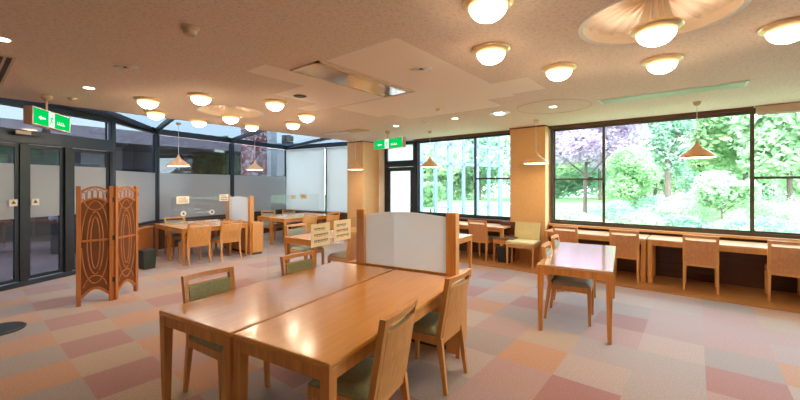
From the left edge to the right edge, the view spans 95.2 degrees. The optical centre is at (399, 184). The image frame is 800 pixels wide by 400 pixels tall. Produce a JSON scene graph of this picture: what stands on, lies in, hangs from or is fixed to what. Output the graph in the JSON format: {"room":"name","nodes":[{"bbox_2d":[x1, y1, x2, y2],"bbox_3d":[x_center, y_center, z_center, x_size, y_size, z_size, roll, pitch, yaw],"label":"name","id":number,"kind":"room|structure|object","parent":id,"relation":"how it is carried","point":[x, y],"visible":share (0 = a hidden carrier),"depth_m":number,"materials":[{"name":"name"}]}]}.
{"room":"eatery","nodes":[
{"label":"eatery","id":0,"kind":"room"},
{"bbox_2d":[138,222,160,248],"bbox_3d":[-5.589,1.205,7.735,0.220,0.650,1.797,0,0,-10],"label":"wall","id":1,"kind":"structure","parent":0,"point":[150,224],"depth_m":8.33,"materials":[{"name":"brown wood"}]},
{"bbox_2d":[105,120,159,225],"bbox_3d":[-5.599,-0.203,7.734,0.110,2.225,1.847,0,0,-10],"label":"window","id":2,"kind":"structure","parent":1,"relation":"in","point":[135,146],"depth_m":7.87,"materials":[{"name":"clear glass"}]},
{"bbox_2d":[158,216,225,249],"bbox_3d":[-5.258,1.205,9.480,0.220,0.650,2.054,0,0,28],"label":"wall","id":3,"kind":"structure","parent":0,"point":[161,236],"depth_m":8.96,"materials":[{"name":"brown wood"}]},
{"bbox_2d":[155,129,233,221],"bbox_3d":[-5.267,-0.203,9.485,0.110,2.225,2.104,0,0,28],"label":"window","id":4,"kind":"structure","parent":3,"relation":"in","point":[209,175],"depth_m":9.43,"materials":[{"name":"clear glass"}]},
{"bbox_2d":[254,211,286,232],"bbox_3d":[-4.318,1.205,11.410,0.220,0.650,2.320,0,0,24],"label":"wall","id":5,"kind":"structure","parent":0,"point":[266,230],"depth_m":11.55,"materials":[{"name":"brown wood"}]},
{"bbox_2d":[232,139,286,212],"bbox_3d":[-4.327,-0.203,11.414,0.111,2.225,2.370,0,0,24],"label":"window","id":6,"kind":"structure","parent":5,"relation":"in","point":[267,186],"depth_m":11.40,"materials":[{"name":"clear glass"}]},
{"bbox_2d":[287,210,346,229],"bbox_3d":[-2.340,1.205,11.599,3.544,0.650,0.220,0,0,29],"label":"wall","id":7,"kind":"structure","parent":0,"point":[343,216],"depth_m":11.55,"materials":[{"name":"brown wood"}]},
{"bbox_2d":[287,142,346,212],"bbox_3d":[-2.335,-0.203,11.608,3.594,2.225,0.111,0,0,29],"label":"window","id":8,"kind":"structure","parent":7,"relation":"in","point":[336,144],"depth_m":11.56,"materials":[{"name":"black metal"}]},
{"bbox_2d":[286,147,324,211],"bbox_3d":[-3.117,-0.158,11.950,1.684,2.026,0.045,0,0,29],"label":"roller blind","id":9,"kind":"object","parent":8,"relation":"attached to","point":[305,168],"visible":0.85,"depth_m":11.92,"materials":[{"name":"white fabric"}]},
{"bbox_2d":[326,146,346,212],"bbox_3d":[-1.616,-0.158,11.117,1.590,2.026,0.045,0,0,29],"label":"roller blind","id":10,"kind":"object","parent":8,"relation":"attached to","point":[336,156],"visible":0.49,"depth_m":11.30,"materials":[{"name":"white fabric"}]},
{"bbox_2d":[347,141,378,226],"bbox_3d":[-0.913,0.165,10.178,0.600,2.730,0.940,0,0,39],"label":"wall column","id":11,"kind":"structure","parent":0,"point":[362,185],"depth_m":9.85,"materials":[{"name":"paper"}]},
{"bbox_2d":[0,0,799,141],"bbox_3d":[0.871,-1.250,1.868,13.300,0.200,11.100,0,0,39],"label":"ceiling","id":12,"kind":"structure","parent":0,"point":[243,53],"depth_m":3.38,"materials":[{"name":"beige paint"}]},
{"bbox_2d":[0,54,16,83],"bbox_3d":[-4.120,-1.143,3.573,1.360,0.014,0.400,0,0,39],"label":"air vent","id":13,"kind":"object","parent":12,"relation":"attached to","point":[6,62],"visible":1,"depth_m":3.49,"materials":[{"name":"beige plastic"}]},
{"bbox_2d":[23,94,69,132],"bbox_3d":[-4.580,-0.940,4.756,0.120,0.420,0.832,0,0,-18],"label":"exit sign","id":14,"kind":"object","parent":12,"relation":"hanging from","point":[32,115],"visible":1,"depth_m":4.67,"materials":[{"name":"white paint"}]},
{"bbox_2d":[133,96,161,108],"bbox_3d":[-3.389,-1.088,4.909,0.316,0.130,0.316,0,0,39],"label":"dome lamp","id":15,"kind":"object","parent":12,"relation":"attached to","point":[146,102],"visible":1,"depth_m":4.83,"materials":[{"name":"white glass"}]},
{"bbox_2d":[29,101,346,147],"bbox_3d":[-4.653,-1.268,8.537,3.735,0.085,8.600,0,0,39],"label":"window","id":16,"kind":"structure","parent":12,"relation":"attached to","point":[235,133],"depth_m":8.69,"materials":[{"name":"clear glass"}]},
{"bbox_2d":[180,23,198,36],"bbox_3d":[-1.533,-1.120,2.665,0.120,0.060,0.120,0,0,39],"label":"smoke detector","id":17,"kind":"object","parent":12,"relation":"attached to","point":[189,30],"visible":1,"depth_m":2.63,"materials":[{"name":"beige plastic"}]},
{"bbox_2d":[187,92,214,104],"bbox_3d":[-2.557,-1.088,4.690,0.316,0.130,0.316,0,0,39],"label":"dome lamp","id":18,"kind":"object","parent":12,"relation":"attached to","point":[200,98],"visible":1,"depth_m":4.61,"materials":[{"name":"white glass"}]},
{"bbox_2d":[196,105,262,117],"bbox_3d":[-2.680,-1.208,5.780,0.970,0.235,0.970,0,0,39],"label":"ceiling medallion","id":19,"kind":"object","parent":12,"relation":"attached to","point":[216,110],"visible":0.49,"depth_m":5.98,"materials":[{"name":"paint"}]},
{"bbox_2d":[263,99,286,110],"bbox_3d":[-1.732,-1.088,5.057,0.316,0.130,0.316,0,0,39],"label":"dome lamp","id":20,"kind":"object","parent":12,"relation":"attached to","point":[272,104],"visible":1,"depth_m":4.97,"materials":[{"name":"white glass"}]},
{"bbox_2d":[290,61,412,97],"bbox_3d":[-0.476,-1.144,4.088,0.450,0.012,1.450,0,0,39],"label":"ceiling light panel","id":21,"kind":"object","parent":12,"relation":"attached to","point":[319,70],"visible":1,"depth_m":3.97,"materials":[{"name":"silver plastic"}]},
{"bbox_2d":[374,130,405,149],"bbox_3d":[-0.228,-0.958,7.790,0.120,0.385,0.929,0,0,-43],"label":"exit sign","id":22,"kind":"object","parent":12,"relation":"hanging from","point":[398,142],"visible":1,"depth_m":7.74,"materials":[{"name":"white paint"}]},
{"bbox_2d":[462,0,513,22],"bbox_3d":[0.551,-1.088,2.288,0.316,0.130,0.316,0,0,39],"label":"dome lamp","id":23,"kind":"object","parent":12,"relation":"attached to","point":[482,11],"visible":1,"depth_m":2.23,"materials":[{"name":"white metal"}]},
{"bbox_2d":[472,42,509,64],"bbox_3d":[0.772,-1.088,3.098,0.316,0.130,0.316,0,0,39],"label":"dome lamp","id":24,"kind":"object","parent":12,"relation":"attached to","point":[490,53],"visible":1,"depth_m":3.01,"materials":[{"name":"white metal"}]},
{"bbox_2d":[542,62,576,80],"bbox_3d":[1.563,-1.088,3.588,0.316,0.130,0.316,0,0,39],"label":"dome lamp","id":25,"kind":"object","parent":12,"relation":"attached to","point":[563,70],"visible":1,"depth_m":3.50,"materials":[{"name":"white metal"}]},
{"bbox_2d":[641,54,683,73],"bbox_3d":[2.410,-1.088,3.358,0.316,0.130,0.316,0,0,39],"label":"dome lamp","id":26,"kind":"object","parent":12,"relation":"attached to","point":[660,64],"visible":1,"depth_m":3.28,"materials":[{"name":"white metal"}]},
{"bbox_2d":[578,0,750,45],"bbox_3d":[1.775,-1.208,2.530,0.970,0.235,0.970,0,0,39],"label":"ceiling medallion","id":27,"kind":"object","parent":12,"relation":"attached to","point":[612,23],"visible":0.74,"depth_m":2.67,"materials":[{"name":"paint"}]},
{"bbox_2d":[629,17,684,46],"bbox_3d":[1.775,-1.029,2.530,0.316,0.130,0.316,0,0,39],"label":"dome lamp","id":28,"kind":"object","parent":27,"relation":"attached to","point":[658,31],"visible":1,"depth_m":2.45,"materials":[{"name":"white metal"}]},
{"bbox_2d":[598,80,749,103],"bbox_3d":[3.352,-1.142,4.594,1.500,0.016,0.310,0,0,39],"label":"ceiling light strip","id":29,"kind":"object","parent":12,"relation":"attached to","point":[737,84],"visible":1,"depth_m":4.50,"materials":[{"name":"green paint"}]},
{"bbox_2d":[678,101,716,158],"bbox_3d":[4.140,-0.760,5.088,0.430,0.780,0.430,0,0,39],"label":"pendant lamp","id":30,"kind":"object","parent":12,"relation":"hanging from","point":[697,151],"visible":1,"depth_m":5.02,"materials":[{"name":"brown wood"}]},
{"bbox_2d":[757,16,799,43],"bbox_3d":[2.797,-1.088,2.632,0.316,0.130,0.316,0,0,39],"label":"dome lamp","id":31,"kind":"object","parent":12,"relation":"attached to","point":[784,31],"visible":1,"depth_m":2.59,"materials":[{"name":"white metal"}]},
{"bbox_2d":[0,230,799,399],"bbox_3d":[-0.459,1.590,3.205,17.150,0.120,11.600,0,0,39],"label":"floor","id":32,"kind":"structure","parent":0,"point":[665,346],"depth_m":3.47,"materials":[{"name":"carpet"}]},
{"bbox_2d":[0,321,26,335],"bbox_3d":[-4.219,0.950,3.812,0.450,1.160,0.450,0,0,39],"label":"sign stand","id":33,"kind":"object","parent":32,"relation":"on","point":[6,327],"visible":1,"depth_m":3.85,"materials":[{"name":"black plastic"}]},
{"bbox_2d":[76,186,137,306],"bbox_3d":[-3.846,0.775,4.892,0.191,1.510,0.774,0,0,19],"label":"folding screen","id":34,"kind":"object","parent":32,"relation":"on","point":[106,231],"visible":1,"depth_m":4.78,"materials":[{"name":"brown wood"}]},
{"bbox_2d":[138,226,154,249],"bbox_3d":[-5.420,1.215,7.408,0.310,0.630,1.110,0,0,-10],"label":"base cabinet","id":35,"kind":"object","parent":32,"relation":"on","point":[145,234],"visible":0.22,"depth_m":7.63,"materials":[{"name":"wood"}]},
{"bbox_2d":[138,248,156,269],"bbox_3d":[-4.628,1.360,6.676,0.270,0.340,0.230,0,0,33],"label":"waste bin","id":36,"kind":"object","parent":32,"relation":"on","point":[146,258],"visible":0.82,"depth_m":6.60,"materials":[{"name":"black plastic"}]},
{"bbox_2d":[164,216,192,255],"bbox_3d":[-4.918,1.130,8.108,0.528,0.800,0.420,0,0,39],"label":"dining chair","id":37,"kind":"object","parent":32,"relation":"on","point":[175,236],"visible":0.56,"depth_m":8.05,"materials":[{"name":"brown wood"}]},
{"bbox_2d":[155,219,228,260],"bbox_3d":[-4.529,1.180,8.037,0.722,0.700,1.292,0,0,39],"label":"table","id":38,"kind":"object","parent":32,"relation":"on","point":[164,226],"visible":0.55,"depth_m":7.76,"materials":[{"name":"brown wood"}]},
{"bbox_2d":[178,222,211,266],"bbox_3d":[-3.977,1.130,7.088,0.528,0.800,0.420,0,0,39],"label":"dining chair","id":39,"kind":"object","parent":32,"relation":"on","point":[196,236],"visible":0.98,"depth_m":6.96,"materials":[{"name":"brown wood"}]},
{"bbox_2d":[168,222,247,265],"bbox_3d":[-3.954,1.180,7.571,0.722,0.700,1.292,0,0,39],"label":"table","id":40,"kind":"object","parent":32,"relation":"on","point":[182,229],"visible":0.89,"depth_m":7.29,"materials":[{"name":"brown wood"}]},
{"bbox_2d":[181,266,269,399],"bbox_3d":[-1.312,1.105,2.743,0.528,0.850,0.400,0,0,33],"label":"dining chair","id":41,"kind":"object","parent":32,"relation":"on","point":[203,289],"visible":0.36,"depth_m":2.70,"materials":[{"name":"brown wood"}]},
{"bbox_2d":[211,220,241,260],"bbox_3d":[-3.593,1.130,7.561,0.528,0.800,0.420,0,0,39],"label":"dining chair","id":42,"kind":"object","parent":32,"relation":"on","point":[229,233],"visible":0.99,"depth_m":7.44,"materials":[{"name":"brown wood"}]},
{"bbox_2d":[223,195,262,254],"bbox_3d":[-3.652,0.895,8.420,1.370,1.270,0.280,0,0,39],"label":"screen","id":43,"kind":"object","parent":32,"relation":"on","point":[237,207],"visible":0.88,"depth_m":8.09,"materials":[{"name":"brown wood"}]},
{"bbox_2d":[159,261,392,399],"bbox_3d":[-0.831,1.180,3.000,0.737,0.700,1.782,0,0,30],"label":"table","id":44,"kind":"object","parent":32,"relation":"on","point":[215,319],"visible":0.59,"depth_m":2.46,"materials":[{"name":"brown wood"}]},
{"bbox_3d":[-0.441,0.550,2.915,0.100,0.559,1.530,0,0,30],"label":"screen","id":45,"kind":"object","parent":44,"relation":"on","visible":0},
{"bbox_2d":[311,222,329,247],"bbox_3d":[-0.577,0.365,2.659,0.002,0.165,0.200,0,0,30],"label":"paper notice","id":46,"kind":"object","parent":45,"relation":"attached to","point":[320,233],"visible":1,"depth_m":2.65,"materials":[{"name":"beige paper"}]},
{"bbox_2d":[334,219,350,241],"bbox_3d":[-0.453,0.358,2.876,0.002,0.160,0.210,0,0,30],"label":"paper notice","id":47,"kind":"object","parent":45,"relation":"attached to","point":[342,228],"visible":1,"depth_m":2.88,"materials":[{"name":"beige paper"}]},
{"bbox_2d":[280,250,315,275],"bbox_3d":[-0.817,1.105,3.464,0.528,0.850,0.400,0,0,34],"label":"dining chair","id":48,"kind":"object","parent":32,"relation":"on","point":[295,266],"visible":0.16,"depth_m":3.57,"materials":[{"name":"brown wood"}]},
{"bbox_2d":[271,214,333,246],"bbox_3d":[-2.529,1.180,9.647,0.612,0.700,1.592,0,0,39],"label":"table","id":49,"kind":"object","parent":32,"relation":"on","point":[284,219],"visible":0.68,"depth_m":9.20,"materials":[{"name":"brown wood"}]},
{"bbox_2d":[285,223,323,264],"bbox_3d":[-1.671,1.120,6.397,0.528,0.820,0.440,0,0,34],"label":"dining chair","id":50,"kind":"object","parent":32,"relation":"on","point":[294,248],"visible":0.54,"depth_m":6.38,"materials":[{"name":"brown wood"}]},
{"bbox_2d":[284,227,355,262],"bbox_3d":[-1.060,1.180,6.330,0.692,0.700,1.742,0,0,35],"label":"table","id":51,"kind":"object","parent":32,"relation":"on","point":[302,239],"visible":0.19,"depth_m":5.77,"materials":[{"name":"brown wood"}]},
{"bbox_2d":[327,231,355,262],"bbox_3d":[-0.798,1.120,5.736,0.528,0.820,0.440,0,0,36],"label":"dining chair","id":52,"kind":"object","parent":32,"relation":"on","point":[348,255],"visible":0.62,"depth_m":5.52,"materials":[{"name":"brown wood"}]},
{"bbox_2d":[233,269,461,399],"bbox_3d":[-0.187,1.180,2.631,0.697,0.700,1.782,0,0,30],"label":"table","id":53,"kind":"object","parent":32,"relation":"on","point":[322,339],"visible":0.78,"depth_m":2.09,"materials":[{"name":"brown wood"}]},
{"bbox_2d":[307,298,417,399],"bbox_3d":[-0.201,1.105,2.108,0.528,0.850,0.400,0,0,26],"label":"dining chair","id":54,"kind":"object","parent":32,"relation":"on","point":[378,377],"visible":0.81,"depth_m":1.97,"materials":[{"name":"brown wood"}]},
{"bbox_2d":[348,209,466,353],"bbox_3d":[0.034,0.895,3.709,1.250,1.270,0.280,0,0,30],"label":"screen","id":55,"kind":"object","parent":32,"relation":"on","point":[405,241],"visible":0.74,"depth_m":3.54,"materials":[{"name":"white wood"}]},
{"bbox_2d":[411,268,470,395],"bbox_3d":[0.261,1.105,2.923,0.528,0.850,0.400,0,0,33],"label":"dining chair","id":56,"kind":"object","parent":32,"relation":"on","point":[434,328],"visible":0.76,"depth_m":2.75,"materials":[{"name":"brown wood"}]},
{"bbox_2d":[459,233,471,276],"bbox_3d":[0.473,1.180,5.598,0.692,0.700,1.592,0,0,34],"label":"table","id":57,"kind":"object","parent":32,"relation":"on","point":[463,238],"visible":0.21,"depth_m":6.03,"materials":[{"name":"brown wood"}]},
{"bbox_2d":[541,241,593,326],"bbox_3d":[1.943,1.120,4.248,0.528,0.820,0.450,0,0,31],"label":"dining chair","id":58,"kind":"object","parent":32,"relation":"on","point":[555,282],"visible":0.82,"depth_m":4.13,"materials":[{"name":"brown wood"}]},
{"bbox_2d":[537,242,615,344],"bbox_3d":[2.173,1.180,4.373,0.692,0.700,1.712,0,0,31],"label":"table","id":59,"kind":"object","parent":32,"relation":"on","point":[588,261],"visible":0.95,"depth_m":3.81,"materials":[{"name":"brown wood"}]},
{"bbox_2d":[510,126,550,261],"bbox_3d":[2.653,0.165,7.415,0.700,2.730,0.380,0,0,39],"label":"wall column","id":60,"kind":"structure","parent":0,"point":[530,184],"depth_m":7.25,"materials":[{"name":"wood"}]},
{"bbox_2d":[379,149,796,292],"bbox_3d":[4.489,0.165,6.106,12.920,2.730,0.180,0,0,39],"label":"wall","id":61,"kind":"structure","parent":0,"point":[788,285],"depth_m":5.96,"materials":[{"name":"brown wood"}]},
{"bbox_2d":[384,140,415,212],"bbox_3d":[0.010,0.198,9.674,1.070,2.665,0.160,0,0,39],"label":"door","id":62,"kind":"structure","parent":61,"relation":"in","point":[400,176],"depth_m":9.65,"materials":[{"name":"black metal"}]},
{"bbox_2d":[416,133,509,219],"bbox_3d":[1.439,-0.182,8.546,2.570,1.905,0.112,0,0,39],"label":"window","id":63,"kind":"structure","parent":61,"relation":"in","point":[475,215],"depth_m":8.40,"materials":[{"name":"black metal"}]},
{"bbox_2d":[413,106,753,140],"bbox_3d":[2.790,-1.125,7.362,6.260,0.050,0.050,0,0,39],"label":"trim","id":64,"kind":"structure","parent":61,"relation":"attached to","point":[752,107],"depth_m":6.41,"materials":[{"name":"brown wood"}]},
{"bbox_2d":[459,229,796,284],"bbox_3d":[4.952,1.170,5.630,11.400,0.480,0.015,0,0,39],"label":"trim","id":65,"kind":"structure","parent":61,"relation":"attached to","point":[738,265],"depth_m":5.58,"materials":[{"name":"brown wood"}]},
{"bbox_2d":[459,250,799,313],"bbox_3d":[4.942,1.524,4.863,10.750,0.012,1.100,0,0,39],"label":"platform","id":66,"kind":"object","parent":61,"relation":"attached to","point":[741,295],"depth_m":5.33,"materials":[{"name":"brown wood"}]},
{"bbox_2d":[468,220,496,260],"bbox_3d":[1.687,1.118,7.494,0.400,0.800,0.528,0,0,39],"label":"dining chair","id":67,"kind":"object","parent":66,"relation":"on","point":[479,232],"visible":0.85,"depth_m":7.32,"materials":[{"name":"brown wood"}]},
{"bbox_2d":[459,221,510,245],"bbox_3d":[1.531,1.179,7.874,1.700,0.678,0.600,0,0,39],"label":"table","id":68,"kind":"object","parent":66,"relation":"on","point":[493,227],"visible":0.31,"depth_m":7.32,"materials":[{"name":"brown wood"}]},
{"bbox_2d":[496,245,514,262],"bbox_3d":[2.081,1.361,7.170,0.290,0.315,0.250,0,0,39],"label":"waste bin","id":69,"kind":"object","parent":66,"relation":"on","point":[501,250],"visible":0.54,"depth_m":7.10,"materials":[{"name":"black plastic"}]},
{"bbox_2d":[493,221,519,263],"bbox_3d":[2.127,1.138,7.275,0.420,0.760,0.420,0,0,39],"label":"dining chair","id":70,"kind":"object","parent":66,"relation":"on","point":[511,231],"visible":0.49,"depth_m":7.25,"materials":[{"name":"brown wood"}]},
{"bbox_2d":[506,222,539,267],"bbox_3d":[2.367,1.131,6.971,0.520,0.775,0.562,0,0,36],"label":"upholstered chair","id":71,"kind":"object","parent":66,"relation":"on","point":[528,233],"visible":0.91,"depth_m":6.99,"materials":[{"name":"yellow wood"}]},
{"bbox_2d":[553,225,578,242],"bbox_3d":[2.976,1.118,6.448,0.400,0.800,0.528,0,0,39],"label":"dining chair","id":72,"kind":"object","parent":66,"relation":"on","point":[564,236],"visible":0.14,"depth_m":6.24,"materials":[{"name":"brown wood"}]},
{"bbox_2d":[544,228,649,281],"bbox_3d":[3.395,1.179,6.362,1.540,0.678,0.600,0,0,39],"label":"table","id":73,"kind":"object","parent":66,"relation":"on","point":[582,234],"visible":0.63,"depth_m":6.08,"materials":[{"name":"brown wood"}]},
{"bbox_2d":[609,229,640,282],"bbox_3d":[3.652,1.118,5.900,0.400,0.800,0.528,0,0,39],"label":"dining chair","id":74,"kind":"object","parent":66,"relation":"on","point":[627,247],"visible":0.7,"depth_m":5.72,"materials":[{"name":"brown wood"}]},
{"bbox_2d":[683,234,718,294],"bbox_3d":[4.374,1.118,5.315,0.400,0.800,0.528,0,0,39],"label":"dining chair","id":75,"kind":"object","parent":66,"relation":"on","point":[705,254],"visible":1,"depth_m":5.15,"materials":[{"name":"brown wood"}]},
{"bbox_2d":[647,235,799,294],"bbox_3d":[4.679,1.179,5.321,1.735,0.678,0.600,0,0,39],"label":"table","id":76,"kind":"object","parent":66,"relation":"on","point":[653,240],"visible":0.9,"depth_m":5.39,"materials":[{"name":"brown wood"}]},
{"bbox_2d":[765,240,799,301],"bbox_3d":[5.056,1.118,4.761,0.400,0.800,0.528,0,0,41],"label":"dining chair","id":77,"kind":"object","parent":66,"relation":"on","point":[781,261],"visible":1,"depth_m":4.65,"materials":[{"name":"brown wood"}]},
{"bbox_2d":[548,223,799,241],"bbox_3d":[6.164,0.785,4.593,8.310,0.040,0.100,0,0,39],"label":"trim","id":78,"kind":"structure","parent":61,"relation":"attached to","point":[549,224],"depth_m":5.86,"materials":[{"name":"brown wood"}]},
{"bbox_2d":[551,108,799,238],"bbox_3d":[6.231,-0.182,4.660,8.290,1.905,0.112,0,0,39],"label":"window","id":79,"kind":"structure","parent":61,"relation":"in","point":[603,223],"depth_m":6.11,"materials":[{"name":"brown metal"}]},
{"bbox_2d":[755,102,799,115],"bbox_3d":[6.337,-1.077,4.456,2.870,0.135,0.075,0,0,39],"label":"roller blind","id":80,"kind":"object","parent":79,"relation":"attached to","point":[786,107],"visible":1,"depth_m":5.20,"materials":[{"name":"beige fabric"}]},
{"label":"outside","id":81,"kind":"structure","parent":0,"visible":0},
{"bbox_2d":[423,191,799,227],"bbox_3d":[36.657,1.740,33.296,105.000,0.180,82.100,0,0,39],"label":"lawn","id":82,"kind":"structure","parent":81,"point":[574,202],"depth_m":31.70,"materials":[{"name":"green plant"}]},
{"bbox_2d":[399,140,469,182],"bbox_3d":[2.085,-2.587,36.094,8.943,8.474,8.314,0,0,-4],"label":"tree","id":83,"kind":"object","parent":82,"relation":"on","point":[428,150],"visible":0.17,"depth_m":33.87,"materials":[{"name":"green plant"}]},
{"bbox_2d":[423,181,445,211],"bbox_3d":[1.387,0.733,16.904,1.382,1.837,1.577,0,0,39],"label":"shrub","id":84,"kind":"object","parent":82,"relation":"on","point":[428,189],"visible":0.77,"depth_m":16.63,"materials":[{"name":"green plant"}]},
{"bbox_2d":[401,136,509,215],"bbox_3d":[2.154,-0.350,14.620,6.230,4.000,1.960,0,0,-33],"label":"covered walkway","id":85,"kind":"structure","parent":82,"relation":"on","point":[449,144],"depth_m":13.63,"materials":[{"name":"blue metal"}]},
{"bbox_2d":[423,156,497,198],"bbox_3d":[5.346,-1.391,42.034,12.613,8.821,4.534,0,0,-7],"label":"hedge","id":86,"kind":"object","parent":82,"relation":"on","point":[457,177],"visible":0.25,"depth_m":40.98,"materials":[{"name":"green plant"}]},
{"bbox_2d":[456,136,509,199],"bbox_3d":[8.261,-3.036,37.544,8.407,9.382,7.088,0,0,10],"label":"tree","id":87,"kind":"object","parent":82,"relation":"on","point":[482,141],"visible":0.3,"depth_m":35.86,"materials":[{"name":"green plant"}]},
{"bbox_2d":[490,135,590,183],"bbox_3d":[13.662,-3.419,34.577,9.205,10.147,9.620,0,0,-44],"label":"tree","id":88,"kind":"object","parent":82,"relation":"on","point":[559,167],"visible":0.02,"depth_m":33.73,"materials":[{"name":"green plant"}]},
{"bbox_2d":[497,168,610,197],"bbox_3d":[19.639,-1.118,43.779,17.682,7.847,4.954,0,0,4],"label":"hedge","id":89,"kind":"object","parent":82,"relation":"on","point":[563,188],"visible":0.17,"depth_m":42.81,"materials":[{"name":"green plant"}]},
{"bbox_2d":[556,208,585,219],"bbox_3d":[6.514,1.361,15.389,2.218,0.815,2.550,0,0,-44],"label":"shrub","id":90,"kind":"object","parent":82,"relation":"on","point":[563,215],"visible":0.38,"depth_m":14.79,"materials":[{"name":"green plant"}]},
{"bbox_2d":[557,141,617,199],"bbox_3d":[20.898,-4.392,38.314,9.698,12.089,8.318,0,0,-5],"label":"tree","id":91,"kind":"object","parent":82,"relation":"on","point":[575,174],"visible":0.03,"depth_m":38.48,"materials":[{"name":"green plant"}]},
{"bbox_2d":[556,123,654,212],"bbox_3d":[10.929,-1.848,21.337,6.608,6.999,7.236,0,0,39],"label":"tree","id":92,"kind":"object","parent":82,"relation":"on","point":[580,146],"visible":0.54,"depth_m":19.14,"materials":[{"name":"purple plant"}]},
{"bbox_2d":[589,199,641,223],"bbox_3d":[8.848,1.201,14.927,2.062,1.221,2.036,0,0,39],"label":"shrub","id":93,"kind":"object","parent":82,"relation":"on","point":[609,214],"visible":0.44,"depth_m":14.91,"materials":[{"name":"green plant"}]},
{"bbox_2d":[605,145,664,209],"bbox_3d":[11.613,-0.134,18.204,2.550,3.575,3.509,0,0,29],"label":"tree","id":94,"kind":"object","parent":82,"relation":"on","point":[632,176],"visible":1,"depth_m":17.30,"materials":[{"name":"green plant"}]},
{"bbox_2d":[582,155,690,197],"bbox_3d":[30.348,-1.005,46.136,15.340,9.082,4.268,0,0,2],"label":"hedge","id":95,"kind":"object","parent":82,"relation":"on","point":[661,184],"visible":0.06,"depth_m":45.64,"materials":[{"name":"green plant"}]},
{"bbox_2d":[609,211,679,225],"bbox_3d":[8.016,1.393,12.132,1.682,0.965,2.200,0,0,-23],"label":"shrub","id":96,"kind":"object","parent":82,"relation":"on","point":[651,219],"visible":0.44,"depth_m":11.99,"materials":[{"name":"green plant"}]},
{"bbox_2d":[629,194,664,217],"bbox_3d":[11.870,1.165,17.113,1.944,1.460,1.825,0,0,15],"label":"shrub","id":97,"kind":"object","parent":82,"relation":"on","point":[652,200],"visible":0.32,"depth_m":17.01,"materials":[{"name":"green plant"}]},
{"bbox_2d":[635,196,693,219],"bbox_3d":[10.094,1.162,14.014,1.952,1.468,2.202,0,0,39],"label":"shrub","id":98,"kind":"object","parent":82,"relation":"on","point":[681,209],"visible":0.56,"depth_m":13.96,"materials":[{"name":"green plant"}]},
{"bbox_2d":[633,119,696,207],"bbox_3d":[17.447,-2.439,24.247,3.814,8.179,2.868,0,0,31],"label":"tree","id":99,"kind":"object","parent":82,"relation":"on","point":[664,132],"visible":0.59,"depth_m":23.79,"materials":[{"name":"green plant"}]},
{"bbox_2d":[661,214,711,227],"bbox_3d":[9.100,1.361,11.630,1.568,0.854,1.237,0,0,39],"label":"shrub","id":100,"kind":"object","parent":82,"relation":"on","point":[685,221],"visible":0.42,"depth_m":11.47,"materials":[{"name":"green plant"}]},
{"bbox_2d":[676,115,749,182],"bbox_3d":[24.561,-3.951,29.751,7.092,11.210,7.090,0,0,-5],"label":"tree","id":101,"kind":"object","parent":82,"relation":"on","point":[735,172],"visible":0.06,"depth_m":28.29,"materials":[{"name":"green plant"}]},
{"bbox_2d":[687,195,743,226],"bbox_3d":[12.724,0.995,14.852,1.908,1.694,2.517,0,0,39],"label":"shrub","id":102,"kind":"object","parent":82,"relation":"on","point":[695,206],"visible":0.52,"depth_m":14.43,"materials":[{"name":"green plant"}]},
{"bbox_2d":[689,170,761,224],"bbox_3d":[11.575,0.560,13.075,1.982,2.180,1.676,0,0,3],"label":"tree","id":103,"kind":"object","parent":82,"relation":"on","point":[712,190],"visible":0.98,"depth_m":12.80,"materials":[{"name":"green plant"}]},
{"bbox_2d":[671,114,787,201],"bbox_3d":[25.180,-3.399,27.713,7.706,10.103,6.858,0,0,39],"label":"tree","id":104,"kind":"object","parent":82,"relation":"on","point":[723,148],"visible":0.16,"depth_m":26.93,"materials":[{"name":"green plant"}]},
{"bbox_2d":[673,159,793,199],"bbox_3d":[37.290,-1.716,40.023,14.667,9.041,4.806,0,0,2],"label":"hedge","id":105,"kind":"object","parent":82,"relation":"on","point":[689,179],"visible":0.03,"depth_m":39.46,"materials":[{"name":"green plant"}]},
{"bbox_2d":[707,219,779,231],"bbox_3d":[10.300,1.476,10.981,1.653,0.918,2.156,0,0,4],"label":"shrub","id":106,"kind":"object","parent":82,"relation":"on","point":[717,223],"visible":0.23,"depth_m":10.79,"materials":[{"name":"green plant"}]},
{"bbox_2d":[721,215,797,232],"bbox_3d":[10.368,1.300,10.435,1.948,0.906,1.755,0,0,39],"label":"shrub","id":107,"kind":"object","parent":82,"relation":"on","point":[774,221],"visible":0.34,"depth_m":10.18,"materials":[{"name":"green plant"}]},
{"bbox_2d":[724,107,799,204],"bbox_3d":[25.647,-3.137,24.057,7.154,9.578,6.245,0,0,-37],"label":"tree","id":108,"kind":"object","parent":82,"relation":"on","point":[781,141],"visible":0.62,"depth_m":23.30,"materials":[{"name":"green plant"}]},
{"bbox_2d":[726,184,799,220],"bbox_3d":[16.448,0.973,16.101,2.856,1.976,3.153,0,0,-32],"label":"shrub","id":109,"kind":"object","parent":82,"relation":"on","point":[775,188],"visible":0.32,"depth_m":15.94,"materials":[{"name":"green plant"}]},
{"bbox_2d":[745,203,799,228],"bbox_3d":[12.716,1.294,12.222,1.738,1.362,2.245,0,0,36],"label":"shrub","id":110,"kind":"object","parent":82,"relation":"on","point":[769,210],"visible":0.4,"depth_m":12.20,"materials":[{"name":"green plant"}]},
{"bbox_2d":[771,169,799,201],"bbox_3d":[42.767,-1.541,33.996,17.236,7.895,4.698,0,0,-4],"label":"hedge","id":111,"kind":"object","parent":82,"relation":"on","point":[783,182],"visible":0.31,"depth_m":34.02,"materials":[{"name":"green plant"}]},
{"bbox_3d":[-7.034,0.090,3.194,0.150,2.880,3.300,0,0,39],"label":"wall","id":112,"kind":"structure","parent":0,"visible":0},
{"bbox_2d":[0,98,115,291],"bbox_3d":[-5.663,0.107,5.669,0.150,2.845,2.553,0,0,11],"label":"door","id":113,"kind":"structure","parent":112,"relation":"in","point":[38,242],"depth_m":5.79,"materials":[{"name":"metal"}]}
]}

